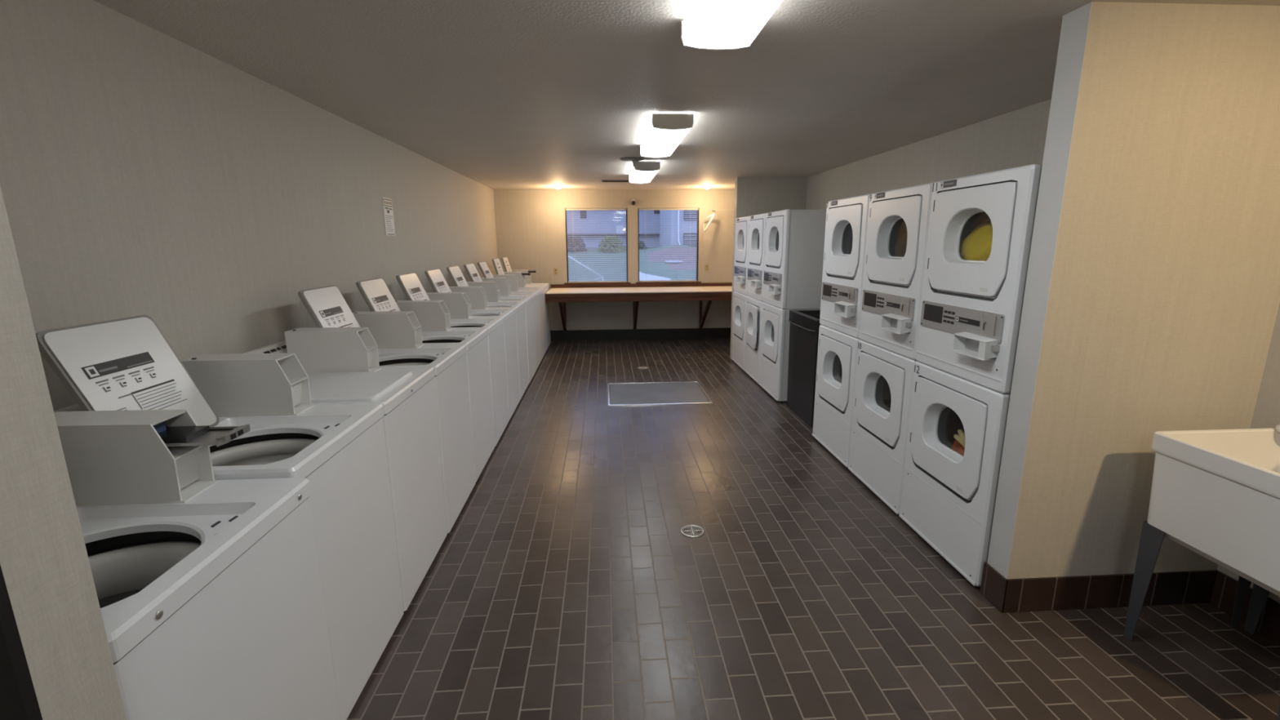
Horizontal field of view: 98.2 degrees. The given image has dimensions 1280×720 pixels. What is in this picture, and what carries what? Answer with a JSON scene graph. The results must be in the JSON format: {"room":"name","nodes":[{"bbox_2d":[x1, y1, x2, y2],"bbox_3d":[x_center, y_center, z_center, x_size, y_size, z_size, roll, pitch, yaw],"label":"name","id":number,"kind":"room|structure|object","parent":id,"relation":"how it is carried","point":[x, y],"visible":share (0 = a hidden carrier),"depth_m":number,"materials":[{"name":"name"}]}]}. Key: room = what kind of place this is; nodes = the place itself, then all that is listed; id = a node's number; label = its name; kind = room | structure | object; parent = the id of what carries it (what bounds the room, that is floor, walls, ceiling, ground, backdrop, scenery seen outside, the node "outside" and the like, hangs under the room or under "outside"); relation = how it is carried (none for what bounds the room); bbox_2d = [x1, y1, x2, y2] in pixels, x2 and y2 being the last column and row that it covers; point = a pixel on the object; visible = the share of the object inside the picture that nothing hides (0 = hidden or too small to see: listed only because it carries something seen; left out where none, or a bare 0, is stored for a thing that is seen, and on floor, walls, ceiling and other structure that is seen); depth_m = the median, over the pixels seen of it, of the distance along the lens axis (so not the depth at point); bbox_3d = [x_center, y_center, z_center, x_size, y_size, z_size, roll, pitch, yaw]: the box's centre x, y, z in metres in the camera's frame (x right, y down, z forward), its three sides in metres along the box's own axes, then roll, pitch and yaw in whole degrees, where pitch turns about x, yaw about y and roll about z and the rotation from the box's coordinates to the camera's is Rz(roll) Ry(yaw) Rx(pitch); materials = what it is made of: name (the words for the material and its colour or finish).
{"room":"laundry","nodes":[
{"label":"laundry","id":0,"kind":"room"},
{"bbox_2d":[0,185,126,719],"bbox_3d":[-1.276,0.248,0.734,0.908,2.375,0.110,-1,12,-3],"label":"wall","id":1,"kind":"structure","parent":0,"point":[45,564],"depth_m":0.76,"materials":[{"name":"beige paint"}]},
{"bbox_2d":[0,565,42,719],"bbox_3d":[-1.272,0.261,0.672,0.908,2.375,0.016,-1,12,-3],"label":"trim","id":2,"kind":"structure","parent":1,"relation":"attached to","point":[18,699],"depth_m":0.73,"materials":[{"name":"black"}]},
{"bbox_2d":[0,0,497,410],"bbox_3d":[-1.957,-0.298,3.315,0.120,2.375,11.441,-1,12,-3],"label":"wall","id":3,"kind":"structure","parent":0,"point":[143,171],"depth_m":2.25,"materials":[{"name":"beige paint"}]},
{"bbox_2d":[382,197,395,235],"bbox_3d":[-1.971,-1.123,4.352,0.005,0.285,0.190,-1,12,-3],"label":"wall sign","id":4,"kind":"object","parent":3,"relation":"attached to","point":[387,202],"visible":1,"depth_m":4.34,"materials":[{"name":"white paper"}]},
{"bbox_2d":[493,189,734,330],"bbox_3d":[-0.107,-1.515,8.973,4.298,2.375,0.120,-1,12,-3],"label":"wall","id":5,"kind":"structure","parent":0,"point":[531,224],"depth_m":8.80,"materials":[{"name":"beige paint"}]},
{"bbox_2d":[553,267,558,275],"bbox_3d":[-1.342,-1.416,8.849,0.072,0.116,0.008,-1,12,-3],"label":"wall outlet","id":6,"kind":"object","parent":5,"relation":"attached to","point":[555,269],"visible":1,"depth_m":8.85,"materials":[{"name":"beige plastic"}]},
{"bbox_2d":[564,208,627,283],"bbox_3d":[-0.687,-1.825,8.857,0.972,1.160,0.104,-1,12,-3],"label":"window","id":7,"kind":"structure","parent":5,"relation":"in","point":[565,208],"depth_m":8.84,"materials":[{"name":"clear glass"}]},
{"bbox_2d":[565,208,626,282],"bbox_3d":[-0.686,-1.823,8.840,0.952,1.154,0.038,-1,12,-3],"label":"window blind","id":8,"kind":"object","parent":7,"relation":"attached to","point":[566,209],"visible":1,"depth_m":8.84,"materials":[{"name":"white plastic"}]},
{"bbox_2d":[631,198,635,204],"bbox_3d":[-0.102,-2.479,8.675,0.064,0.101,0.062,-1,12,-3],"label":"security camera","id":9,"kind":"object","parent":5,"relation":"attached to","point":[633,202],"visible":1,"depth_m":8.67,"materials":[{"name":"black plastic"}]},
{"bbox_2d":[545,285,732,330],"bbox_3d":[0.337,-0.758,8.630,3.462,0.690,0.920,-1,12,-3],"label":"countertop","id":10,"kind":"structure","parent":5,"relation":"attached to","point":[636,295],"depth_m":8.17,"materials":[{"name":"beige laminate"}]},
{"bbox_2d":[545,285,732,293],"bbox_3d":[0.336,-1.085,8.548,3.462,0.016,0.898,-1,12,-3],"label":"countertop","id":11,"kind":"structure","parent":10,"relation":"on","point":[655,289],"depth_m":8.41,"materials":[{"name":"beige laminate"}]},
{"bbox_2d":[550,327,730,340],"bbox_3d":[-0.101,-0.424,9.139,4.287,0.170,0.010,-1,12,-3],"label":"baseboard","id":12,"kind":"structure","parent":5,"relation":"attached to","point":[675,333],"depth_m":9.14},
{"bbox_2d":[551,281,732,288],"bbox_3d":[0.302,-1.227,8.988,3.470,0.076,0.022,-1,12,-3],"label":"trim","id":13,"kind":"structure","parent":5,"relation":"attached to","point":[655,283],"depth_m":8.96,"materials":[{"name":"brown wood"}]},
{"bbox_2d":[638,208,699,282],"bbox_3d":[0.454,-1.847,8.926,0.972,1.160,0.104,-1,12,-3],"label":"window","id":14,"kind":"structure","parent":5,"relation":"in","point":[697,234],"depth_m":8.92,"materials":[{"name":"clear glass"}]},
{"bbox_2d":[638,208,697,281],"bbox_3d":[0.455,-1.844,8.908,0.952,1.154,0.038,-1,12,-3],"label":"window blind","id":15,"kind":"object","parent":14,"relation":"attached to","point":[639,209],"visible":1,"depth_m":8.92,"materials":[{"name":"white plastic"}]},
{"bbox_2d":[704,263,709,271],"bbox_3d":[1.084,-1.497,8.987,0.072,0.116,0.008,-1,12,-3],"label":"wall outlet","id":16,"kind":"object","parent":5,"relation":"attached to","point":[706,265],"visible":1,"depth_m":8.98,"materials":[{"name":"beige plastic"}]},
{"bbox_3d":[1.592,-2.370,8.724,0.883,0.044,0.223,-1,12,-3],"label":"clothes line","id":17,"kind":"object","parent":5,"relation":"attached to","visible":0},
{"bbox_2d":[703,209,715,231],"bbox_3d":[1.028,-2.159,8.600,0.212,0.341,0.296,6,14,29],"label":"clothes hanger","id":18,"kind":"object","parent":17,"relation":"hanging from","point":[713,215],"visible":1,"depth_m":8.60,"materials":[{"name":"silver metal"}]},
{"bbox_2d":[93,0,1279,189],"bbox_3d":[0.276,-1.550,3.192,4.608,0.100,11.441,-1,12,-3],"label":"ceiling","id":19,"kind":"structure","parent":0,"point":[497,94],"depth_m":2.68,"materials":[{"name":"paint"}]},
{"bbox_2d":[552,186,563,189],"bbox_3d":[-1.202,-2.523,8.124,0.150,0.036,0.150,-1,12,-3],"label":"recessed light","id":20,"kind":"object","parent":19,"relation":"in","point":[555,187],"visible":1,"depth_m":8.09,"materials":[{"name":"white"}]},
{"bbox_2d":[601,180,629,182],"bbox_3d":[-0.329,-2.382,7.380,0.360,0.012,0.150,-1,12,-3],"label":"ceiling vent","id":21,"kind":"object","parent":19,"relation":"in","point":[602,180],"visible":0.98,"depth_m":7.32,"materials":[{"name":"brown metal"}]},
{"bbox_2d":[620,156,643,166],"bbox_3d":[-0.079,-1.941,5.447,0.230,0.070,0.230,-1,12,-3],"label":"ceiling vent","id":22,"kind":"object","parent":19,"relation":"attached to","point":[633,159],"visible":1,"depth_m":5.40,"materials":[{"name":"grey metal"}]},
{"bbox_2d":[628,160,660,183],"bbox_3d":[0.035,-2.071,6.133,0.262,0.104,1.200,-1,12,-3],"label":"ceiling light","id":23,"kind":"object","parent":19,"relation":"attached to","point":[644,171],"visible":0.95,"depth_m":5.70,"materials":[{"name":"white plastic"}]},
{"bbox_2d":[629,166,658,182],"bbox_3d":[0.035,-2.062,6.135,0.256,0.080,1.176,-1,12,-3],"label":"diffuser","id":24,"kind":"object","parent":23,"relation":"attached to","point":[637,174],"depth_m":5.91,"materials":[{"name":"white plastic"}]},
{"bbox_2d":[640,112,693,157],"bbox_3d":[0.170,-1.634,4.078,0.262,0.104,1.200,-1,12,-3],"label":"ceiling light","id":25,"kind":"object","parent":19,"relation":"attached to","point":[665,131],"visible":1,"depth_m":3.68,"materials":[{"name":"white plastic"}]},
{"bbox_2d":[702,186,712,189],"bbox_3d":[1.004,-2.564,8.257,0.150,0.036,0.150,-1,12,-3],"label":"recessed light","id":26,"kind":"object","parent":19,"relation":"in","point":[704,187],"visible":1,"depth_m":8.22,"materials":[{"name":"white"}]},
{"bbox_2d":[681,0,782,50],"bbox_3d":[0.321,-1.077,1.461,0.262,0.104,1.200,-1,12,-3],"label":"ceiling light","id":27,"kind":"object","parent":19,"relation":"attached to","point":[707,24],"visible":1,"depth_m":1.83,"materials":[{"name":"glowing white translucent plastic"}]},
{"bbox_2d":[729,177,807,359],"bbox_3d":[1.693,-1.183,7.367,0.910,2.375,0.118,-1,12,-3],"label":"wall","id":28,"kind":"structure","parent":0,"point":[753,196],"depth_m":7.11,"materials":[{"name":"beige paint"}]},
{"bbox_2d":[346,337,1279,719],"bbox_3d":[0.290,0.870,3.707,4.608,0.100,11.441,-1,12,-3],"label":"floor","id":29,"kind":"structure","parent":0,"point":[566,584],"depth_m":2.44,"materials":[{"name":"tile"}]},
{"bbox_2d":[53,408,341,719],"bbox_3d":[-1.267,0.669,1.276,0.734,1.329,0.656,-1,12,-3],"label":"washing machine","id":30,"kind":"object","parent":29,"relation":"on","point":[210,593],"visible":0.66,"depth_m":1.37,"materials":[{"name":"white metal"}]},
{"bbox_2d":[35,315,404,719],"bbox_3d":[-1.356,0.521,1.910,0.731,1.351,0.654,-1,12,-3],"label":"washing machine","id":31,"kind":"object","parent":29,"relation":"on","point":[125,363],"visible":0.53,"depth_m":1.91,"materials":[{"name":"white metal"}]},
{"bbox_2d":[243,327,447,611],"bbox_3d":[-1.391,0.470,2.569,0.734,1.175,0.654,-1,12,-3],"label":"washing machine","id":32,"kind":"object","parent":29,"relation":"on","point":[341,365],"visible":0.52,"depth_m":2.59,"materials":[{"name":"white metal"}]},
{"bbox_2d":[284,284,475,533],"bbox_3d":[-1.427,0.248,3.191,0.731,1.351,0.654,-1,12,-3],"label":"washing machine","id":33,"kind":"object","parent":29,"relation":"on","point":[397,335],"visible":0.39,"depth_m":3.25,"materials":[{"name":"white metal"}]},
{"bbox_2d":[355,277,494,481],"bbox_3d":[-1.470,0.112,3.832,0.731,1.351,0.654,-1,12,-3],"label":"washing machine","id":34,"kind":"object","parent":29,"relation":"on","point":[433,316],"visible":0.32,"depth_m":3.90,"materials":[{"name":"metal"}]},
{"bbox_2d":[395,272,509,446],"bbox_3d":[-1.509,-0.025,4.473,0.731,1.351,0.654,-1,12,-3],"label":"washing machine","id":35,"kind":"object","parent":29,"relation":"on","point":[458,304],"visible":0.32,"depth_m":4.54,"materials":[{"name":"metal"}]},
{"bbox_2d":[424,268,519,419],"bbox_3d":[-1.550,-0.161,5.113,0.731,1.351,0.654,-1,12,-3],"label":"washing machine","id":36,"kind":"object","parent":29,"relation":"on","point":[477,295],"visible":0.23,"depth_m":5.18,"materials":[{"name":"metal"}]},
{"bbox_2d":[446,265,528,399],"bbox_3d":[-1.590,-0.297,5.754,0.731,1.351,0.654,-1,12,-3],"label":"washing machine","id":37,"kind":"object","parent":29,"relation":"on","point":[491,289],"visible":0.23,"depth_m":5.83,"materials":[{"name":"metal"}]},
{"bbox_2d":[463,262,536,383],"bbox_3d":[-1.629,-0.433,6.394,0.731,1.351,0.654,-1,12,-3],"label":"washing machine","id":38,"kind":"object","parent":29,"relation":"on","point":[503,284],"visible":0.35,"depth_m":6.47,"materials":[{"name":"metal"}]},
{"bbox_2d":[477,261,542,369],"bbox_3d":[-1.672,-0.570,7.035,0.731,1.351,0.654,-1,12,-3],"label":"washing machine","id":39,"kind":"object","parent":29,"relation":"on","point":[512,279],"visible":0.26,"depth_m":7.11,"materials":[{"name":"metal"}]},
{"bbox_2d":[492,257,546,358],"bbox_3d":[-1.714,-0.716,7.673,0.731,1.371,0.654,-1,12,-3],"label":"washing machine","id":40,"kind":"object","parent":29,"relation":"on","point":[520,277],"visible":0.24,"depth_m":7.75,"materials":[{"name":"white metal"}]},
{"bbox_2d":[501,257,551,349],"bbox_3d":[-1.754,-0.852,8.314,0.731,1.371,0.654,-1,12,-3],"label":"washing machine","id":41,"kind":"object","parent":29,"relation":"on","point":[504,260],"visible":0.23,"depth_m":8.39,"materials":[{"name":"metal"}]},
{"bbox_2d":[637,366,648,368],"bbox_3d":[0.043,0.099,7.075,0.144,0.004,0.144,-1,12,-3],"label":"floor drain","id":42,"kind":"object","parent":29,"relation":"on","point":[639,367],"visible":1,"depth_m":7.07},
{"bbox_2d":[607,381,712,405],"bbox_3d":[0.177,0.347,5.904,1.042,0.008,0.890,-1,12,-3],"label":"floor plate","id":43,"kind":"object","parent":29,"relation":"on","point":[637,393],"visible":1,"depth_m":5.85,"materials":[{"name":"metal"}]},
{"bbox_2d":[680,524,704,537],"bbox_3d":[0.291,0.949,3.079,0.132,0.006,0.132,-1,12,-3],"label":"floor drain","id":44,"kind":"object","parent":29,"relation":"on","point":[690,531],"visible":1,"depth_m":3.07,"materials":[{"name":"metal"}]},
{"bbox_2d":[731,216,749,369],"bbox_3d":[1.592,-0.844,7.003,0.802,1.863,0.683,-1,12,-3],"label":"dryer","id":45,"kind":"object","parent":29,"relation":"on","point":[741,238],"visible":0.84,"depth_m":6.96,"materials":[{"name":"white metal"}]},
{"bbox_2d":[743,213,766,383],"bbox_3d":[1.635,-0.701,6.333,0.802,1.863,0.683,-1,12,-3],"label":"dryer","id":46,"kind":"object","parent":29,"relation":"on","point":[757,226],"visible":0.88,"depth_m":6.26,"materials":[{"name":"white metal"}]},
{"bbox_2d":[759,208,826,402],"bbox_3d":[1.678,-0.559,5.663,0.802,1.863,0.683,-1,12,-3],"label":"dryer","id":47,"kind":"object","parent":29,"relation":"on","point":[794,239],"visible":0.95,"depth_m":5.32,"materials":[{"name":"white metal"}]},
{"bbox_2d":[786,310,821,427],"bbox_3d":[1.726,0.053,5.019,0.624,0.935,0.700,-1,12,-3],"label":"waste bin","id":48,"kind":"object","parent":29,"relation":"on","point":[804,326],"visible":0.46,"depth_m":4.95,"materials":[{"name":"black plastic"}]},
{"bbox_2d":[812,194,870,467],"bbox_3d":[1.765,-0.213,4.040,0.802,1.863,0.683,-1,12,-3],"label":"dryer","id":49,"kind":"object","parent":29,"relation":"on","point":[846,219],"visible":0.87,"depth_m":3.99,"materials":[{"name":"white metal"}]},
{"bbox_2d":[848,182,933,514],"bbox_3d":[1.808,-0.071,3.370,0.802,1.863,0.683,-1,12,-3],"label":"dryer","id":50,"kind":"object","parent":29,"relation":"on","point":[892,290],"visible":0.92,"depth_m":3.30,"materials":[{"name":"white metal"}]},
{"bbox_2d":[894,230,906,257],"bbox_3d":[1.672,-0.657,3.315,0.253,0.316,0.387,-1,12,-3],"label":"garment","id":51,"kind":"object","parent":50,"relation":"in","point":[900,246],"visible":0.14,"depth_m":3.31,"materials":[{"name":"fabric"}]},
{"bbox_2d":[898,164,1042,586],"bbox_3d":[1.851,0.072,2.700,0.802,1.863,0.683,-1,12,-3],"label":"dryer","id":52,"kind":"object","parent":29,"relation":"on","point":[971,311],"depth_m":2.58,"materials":[{"name":"white metal"}]},
{"bbox_2d":[951,439,964,456],"bbox_3d":[1.734,0.518,2.812,0.262,0.266,0.325,-1,12,-3],"label":"garment","id":53,"kind":"object","parent":52,"relation":"in","point":[957,446],"visible":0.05,"depth_m":2.83,"materials":[{"name":"orange fabric"}]},
{"bbox_2d":[959,220,992,261],"bbox_3d":[1.720,-0.526,2.655,0.280,0.324,0.388,-1,12,-3],"label":"towel","id":54,"kind":"object","parent":52,"relation":"in","point":[977,246],"visible":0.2,"depth_m":2.63,"materials":[{"name":"yellow fabric"}]},
{"bbox_2d":[1123,423,1279,719],"bbox_3d":[2.252,0.671,1.894,0.582,1.023,0.612,-1,12,-3],"label":"sink","id":55,"kind":"object","parent":29,"relation":"on","point":[1215,494],"visible":1,"depth_m":1.97,"materials":[{"name":"plastic"}]},
{"bbox_2d":[1146,427,1279,596],"bbox_3d":[2.242,0.520,1.861,0.564,0.392,0.612,-1,12,-3],"label":"tub","id":56,"kind":"object","parent":55,"relation":"in","point":[1215,494],"depth_m":1.93,"materials":[{"name":"white plastic"}]},
{"bbox_2d":[805,98,1279,603],"bbox_3d":[2.487,-0.382,3.582,0.190,2.375,11.441,-1,12,-3],"label":"wall","id":57,"kind":"structure","parent":0,"point":[1016,138],"depth_m":3.97,"materials":[{"name":"beige paint"}]},
{"bbox_2d":[1209,570,1279,644],"bbox_3d":[2.651,1.423,0.426,0.010,0.158,4.108,-1,12,-3],"label":"baseboard","id":58,"kind":"structure","parent":57,"relation":"attached to","point":[1224,593],"depth_m":2.31,"materials":[{"name":"tile"}]},
{"bbox_2d":[986,1,1279,613],"bbox_3d":[2.108,-0.094,2.242,1.120,2.375,0.134,-1,12,-3],"label":"wall","id":59,"kind":"structure","parent":0,"point":[1151,302],"depth_m":2.14,"materials":[{"name":"beige paint"}]},
{"bbox_2d":[979,561,1007,613],"bbox_3d":[1.559,1.000,2.443,0.010,0.158,0.141,-1,12,-3],"label":"baseboard","id":60,"kind":"structure","parent":59,"relation":"attached to","point":[993,584],"depth_m":2.43,"materials":[{"name":"tile"}]},
{"label":"outside","id":61,"kind":"structure","parent":0,"visible":0},
{"bbox_2d":[568,244,696,280],"bbox_3d":[-1.637,-4.832,25.665,36.000,0.919,34.000,-1,12,-3],"label":"ground","id":62,"kind":"structure","parent":61,"point":[683,250],"depth_m":21.55,"materials":[{"name":"green plant"}]},
{"bbox_2d":[567,236,586,252],"bbox_3d":[-3.146,-5.466,26.301,1.270,0.821,1.325,-1,12,-3],"label":"shrub","id":63,"kind":"object","parent":62,"relation":"on","point":[569,239],"visible":0.57,"depth_m":26.08,"materials":[{"name":"brown plant"}]},
{"bbox_2d":[597,235,626,252],"bbox_3d":[-1.285,-5.393,25.914,1.420,0.908,1.389,-1,12,-3],"label":"shrub","id":64,"kind":"object","parent":62,"relation":"on","point":[604,237],"visible":0.8,"depth_m":25.74,"materials":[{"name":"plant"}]},
{"bbox_2d":[566,209,659,248],"bbox_3d":[-8.084,-9.726,34.700,24.800,6.200,9.200,-1,12,-3],"label":"house","id":65,"kind":"structure","parent":62,"relation":"on","point":[652,215],"depth_m":32.03,"materials":[{"name":"grey"}]},
{"bbox_2d":[639,240,647,248],"bbox_3d":[-0.016,-5.721,27.672,0.780,0.488,0.744,-1,12,-3],"label":"shrub","id":66,"kind":"object","parent":62,"relation":"on","point":[640,244],"visible":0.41,"depth_m":27.55,"materials":[{"name":"green plant"}]},
{"bbox_2d":[665,260,682,262],"bbox_3d":[1.340,-3.872,21.799,0.700,0.070,0.700,-1,12,-3],"label":"stepping stone","id":67,"kind":"object","parent":62,"relation":"on","point":[667,261],"visible":0.93,"depth_m":21.57,"materials":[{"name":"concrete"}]},
{"bbox_2d":[659,209,697,247],"bbox_3d":[5.271,-7.976,28.281,8.000,6.100,5.734,-1,12,-3],"label":"apartment building","id":68,"kind":"structure","parent":62,"relation":"on","point":[686,220],"depth_m":25.81,"materials":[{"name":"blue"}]},
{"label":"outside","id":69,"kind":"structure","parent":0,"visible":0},
{"bbox_2d":[639,271,671,279],"bbox_3d":[-4.602,-2.182,15.426,10.750,0.160,6.400,-1,12,-3],"label":"walkway","id":70,"kind":"structure","parent":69,"point":[640,273],"depth_m":15.63,"materials":[{"name":"concrete"}]},
{"bbox_2d":[568,256,603,280],"bbox_3d":[-1.372,-2.136,12.979,1.059,0.894,0.032,-1,12,-3],"label":"handrail","id":71,"kind":"object","parent":70,"relation":"on","point":[568,256],"visible":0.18,"depth_m":12.98,"materials":[{"name":"white metal"}]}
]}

